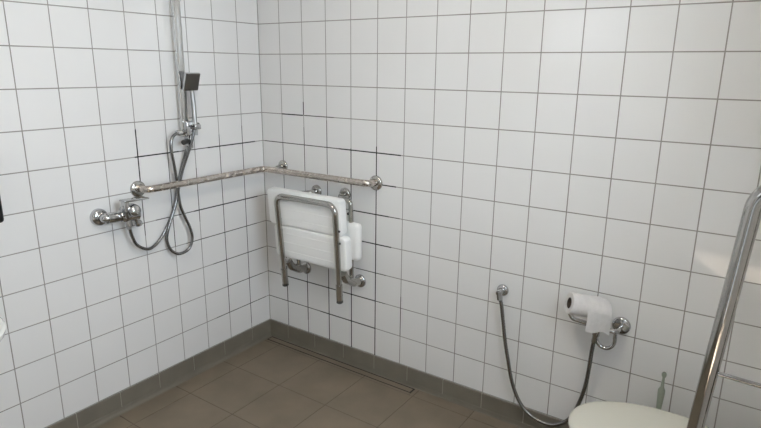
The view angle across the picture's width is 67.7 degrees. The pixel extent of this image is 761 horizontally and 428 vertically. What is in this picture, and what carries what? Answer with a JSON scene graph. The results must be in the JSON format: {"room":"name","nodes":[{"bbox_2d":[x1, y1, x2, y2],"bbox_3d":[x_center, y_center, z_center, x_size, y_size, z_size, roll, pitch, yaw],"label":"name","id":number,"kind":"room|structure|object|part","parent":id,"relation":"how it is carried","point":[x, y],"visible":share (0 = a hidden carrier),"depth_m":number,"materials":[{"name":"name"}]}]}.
{"room":"accessible bathroom","nodes":[
{"label":"accessible bathroom","id":0,"kind":"room"},
{"bbox_2d":[0,0,269,427],"bbox_3d":[-1.606,-0.205,1.736,0.100,2.760,3.500,10,17,33],"label":"wall","id":1,"kind":"structure","parent":0,"point":[89,103],"depth_m":2.41,"materials":[{"name":"white tile"}]},
{"bbox_2d":[0,197,3,222],"bbox_3d":[-1.386,-0.069,1.924,0.100,0.232,0.136,10,17,33],"label":"wall dispenser","id":2,"kind":"object","parent":1,"relation":"attached to","point":[1,210],"visible":1,"depth_m":1.96,"materials":[{"name":"black plastic"}]},
{"bbox_2d":[0,317,5,341],"bbox_3d":[-1.404,0.498,1.592,0.599,0.306,0.580,10,17,33],"label":"washbasin","id":3,"kind":"object","parent":1,"relation":"attached to","point":[2,322],"visible":1,"depth_m":1.65,"materials":[{"name":"white ceramic"}]},
{"bbox_2d":[90,196,148,229],"bbox_3d":[-1.085,0.003,2.382,0.121,0.135,0.214,10,17,33],"label":"shower mixer","id":4,"kind":"object","parent":1,"relation":"attached to","point":[128,212],"visible":1,"depth_m":2.36,"materials":[{"name":"silver metal"}]},
{"bbox_2d":[125,220,132,229],"bbox_3d":[-1.070,0.041,2.410,0.030,0.048,0.030,10,17,33],"label":"outlet","id":5,"kind":"object","parent":4,"relation":"attached to","point":[128,223],"depth_m":2.40,"materials":[{"name":"silver metal"}]},
{"bbox_3d":[-1.039,-0.030,2.401,0.046,0.078,0.113,10,17,33],"label":"lever","id":6,"kind":"part","parent":4,"relation":"part of","materials":[{"name":"silver metal"}]},
{"bbox_3d":[-1.043,0.030,2.440,0.033,0.050,0.038,10,17,33],"label":"volume knob","id":7,"kind":"part","parent":4,"relation":"part of","materials":[{"name":"silver metal"}]},
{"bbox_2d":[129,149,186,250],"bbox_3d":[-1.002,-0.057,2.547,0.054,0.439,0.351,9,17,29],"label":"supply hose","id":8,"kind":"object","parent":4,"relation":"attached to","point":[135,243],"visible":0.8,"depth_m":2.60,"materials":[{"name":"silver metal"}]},
{"bbox_2d":[47,319,271,427],"bbox_3d":[-1.567,0.996,2.010,0.024,0.098,3.300,10,17,33],"label":"baseboard","id":9,"kind":"structure","parent":1,"relation":"attached to","point":[104,411],"depth_m":2.75,"materials":[{"name":"grey tile"}]},
{"bbox_2d":[171,0,200,151],"bbox_3d":[-0.881,-0.809,2.495,0.092,1.074,0.128,10,17,33],"label":"shower column","id":10,"kind":"structure","parent":1,"relation":"attached to","point":[187,126],"depth_m":2.54,"materials":[{"name":"silver metal"}]},
{"bbox_2d":[175,130,184,135],"bbox_3d":[-0.907,-0.370,2.576,0.028,0.027,0.052,10,17,33],"label":"outlet","id":11,"kind":"object","parent":10,"relation":"attached to","point":[180,132],"depth_m":2.57,"materials":[{"name":"silver metal"}]},
{"bbox_2d":[165,129,195,254],"bbox_3d":[-0.927,-0.095,2.629,0.049,0.592,0.183,14,20,42],"label":"shower hose","id":12,"kind":"object","parent":10,"relation":"hanging from","point":[177,198],"visible":0.96,"depth_m":2.62,"materials":[{"name":"silver metal"}]},
{"bbox_3d":[-0.892,-0.331,2.595,0.023,0.026,0.043,3,15,10],"label":"diverter knob","id":13,"kind":"part","parent":10,"relation":"part of","materials":[{"name":"black plastic"}]},
{"bbox_2d":[182,72,199,134],"bbox_3d":[-0.852,-0.497,2.570,0.045,0.281,0.082,9,16,28],"label":"shower","id":14,"kind":"object","parent":10,"relation":"attached to","point":[191,80],"visible":0.99,"depth_m":2.56,"materials":[{"name":"grey metal"}]},
{"bbox_3d":[-0.843,-0.591,2.542,0.027,0.075,0.077,9,17,29],"label":"nozzle plate","id":15,"kind":"part","parent":14,"relation":"part of","materials":[{"name":"grey plastic"}]},
{"bbox_3d":[-0.854,-0.479,2.590,0.024,0.236,0.030,-5,16,-21],"label":"handle","id":16,"kind":"part","parent":14,"relation":"part of","materials":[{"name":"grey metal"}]},
{"bbox_2d":[130,160,381,196],"bbox_3d":[-0.582,-0.184,2.780,1.117,0.086,0.501,-2,15,-11],"label":"grab bar","id":17,"kind":"object","parent":1,"relation":"attached to","point":[137,188],"visible":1,"depth_m":2.69,"materials":[{"name":"silver metal"}]},
{"bbox_3d":[-0.580,-0.180,2.776,1.081,0.038,0.490,-2,15,-11],"label":"rail","id":18,"kind":"part","parent":17,"relation":"part of","materials":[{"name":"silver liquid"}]},
{"bbox_2d":[97,336,518,427],"bbox_3d":[-0.547,1.286,1.363,2.700,0.120,3.500,10,17,33],"label":"floor","id":19,"kind":"structure","parent":0,"point":[268,384],"depth_m":2.67,"materials":[{"name":"brown tile"}]},
{"bbox_2d":[268,337,414,392],"bbox_3d":[-0.244,0.797,3.044,0.972,0.006,0.043,10,17,33],"label":"floor drain","id":20,"kind":"object","parent":19,"relation":"in","point":[279,341],"visible":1,"depth_m":3.01,"materials":[{"name":"black"}]},
{"bbox_2d":[568,401,708,427],"bbox_3d":[0.900,0.911,1.761,0.654,0.438,0.386,10,17,33],"label":"toilet","id":21,"kind":"object","parent":19,"relation":"on","point":[598,414],"visible":0.95,"depth_m":1.85,"materials":[{"name":"white ceramic"}]},
{"bbox_2d":[656,372,666,409],"bbox_3d":[1.004,0.801,2.084,0.100,0.492,0.100,10,17,33],"label":"toilet brush","id":22,"kind":"object","parent":19,"relation":"on","point":[661,390],"visible":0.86,"depth_m":2.03,"materials":[{"name":"grey plastic"}]},
{"bbox_2d":[257,0,760,427],"bbox_3d":[0.426,-0.352,2.390,2.700,2.760,0.100,10,17,33],"label":"wall","id":23,"kind":"structure","parent":0,"point":[546,151],"depth_m":2.28,"materials":[{"name":"white tile"}]},
{"bbox_2d":[267,185,365,303],"bbox_3d":[-0.326,0.134,2.838,0.488,0.530,0.225,10,17,33],"label":"chair","id":24,"kind":"object","parent":23,"relation":"attached to","point":[311,226],"visible":1,"depth_m":2.75,"materials":[{"name":"white plastic"}]},
{"bbox_3d":[-0.449,0.273,3.005,0.044,0.106,0.141,13,19,40],"label":"hinge arm","id":25,"kind":"part","parent":24,"relation":"part of","materials":[{"name":"silver metal"}]},
{"bbox_3d":[-0.353,0.157,2.765,0.397,0.497,0.067,10,17,33],"label":"leg frame","id":26,"kind":"part","parent":24,"relation":"part of","materials":[{"name":"silver metal"}]},
{"bbox_3d":[-0.149,0.320,2.805,0.044,0.106,0.141,13,19,40],"label":"hinge arm","id":27,"kind":"part","parent":24,"relation":"part of","materials":[{"name":"silver metal"}]},
{"bbox_3d":[-0.289,0.104,2.867,0.467,0.188,0.046,10,17,33],"label":"backrest","id":28,"kind":"part","parent":24,"relation":"part of","materials":[{"name":"white plastic"}]},
{"bbox_2d":[270,319,568,427],"bbox_3d":[0.381,0.851,2.652,2.500,0.098,0.013,10,17,33],"label":"baseboard","id":29,"kind":"structure","parent":23,"relation":"attached to","point":[502,410],"depth_m":2.79,"materials":[{"name":"grey tile"}]},
{"bbox_2d":[496,284,508,300],"bbox_3d":[0.509,0.334,2.406,0.051,0.057,0.057,10,17,33],"label":"wall outlet","id":30,"kind":"object","parent":23,"relation":"attached to","point":[502,290],"visible":1,"depth_m":2.41,"materials":[{"name":"silver metal"}]},
{"bbox_2d":[499,301,594,426],"bbox_3d":[0.663,0.635,2.345,0.412,0.512,0.025,11,18,36],"label":"hose","id":31,"kind":"object","parent":30,"relation":"attached to","point":[588,370],"visible":0.91,"depth_m":2.39,"materials":[{"name":"grey metal"}]},
{"bbox_2d":[568,314,630,349],"bbox_3d":[0.835,0.443,2.187,0.224,0.135,0.084,10,17,33],"label":"paper holder","id":32,"kind":"object","parent":23,"relation":"attached to","point":[621,325],"visible":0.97,"depth_m":2.16,"materials":[{"name":"silver metal"}]},
{"bbox_2d":[564,292,611,334],"bbox_3d":[0.778,0.371,2.134,0.160,0.155,0.088,0,14,-2],"label":"toilet roll","id":33,"kind":"object","parent":32,"relation":"on","point":[597,310],"visible":1,"depth_m":2.10,"materials":[{"name":"white paper"}]},
{"bbox_2d":[591,332,599,343],"bbox_3d":[0.827,0.437,2.163,0.035,0.124,0.028,10,17,33],"label":"bidet sprayer","id":34,"kind":"object","parent":32,"relation":"hanging from","point":[595,336],"visible":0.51,"depth_m":2.17,"materials":[{"name":"silver metal"}]},
{"bbox_3d":[0.823,0.405,2.180,0.201,0.057,0.077,10,17,33],"label":"arm","id":35,"kind":"part","parent":32,"relation":"part of","materials":[{"name":"silver metal"}]},
{"bbox_3d":[0.540,0.183,0.321,0.100,2.760,3.500,10,17,33],"label":"wall","id":36,"kind":"structure","parent":0,"visible":0},
{"bbox_2d":[686,185,760,427],"bbox_3d":[0.821,0.268,1.144,0.303,0.711,0.100,10,17,33],"label":"support rail","id":37,"kind":"object","parent":36,"relation":"attached to","point":[750,219],"visible":1,"depth_m":1.18,"materials":[{"name":"silver metal"}]},
{"bbox_3d":[0.800,0.361,1.182,0.190,0.017,0.010,10,17,33],"label":"cross rod","id":38,"kind":"part","parent":37,"relation":"part of","materials":[{"name":"silver metal"}]}
]}

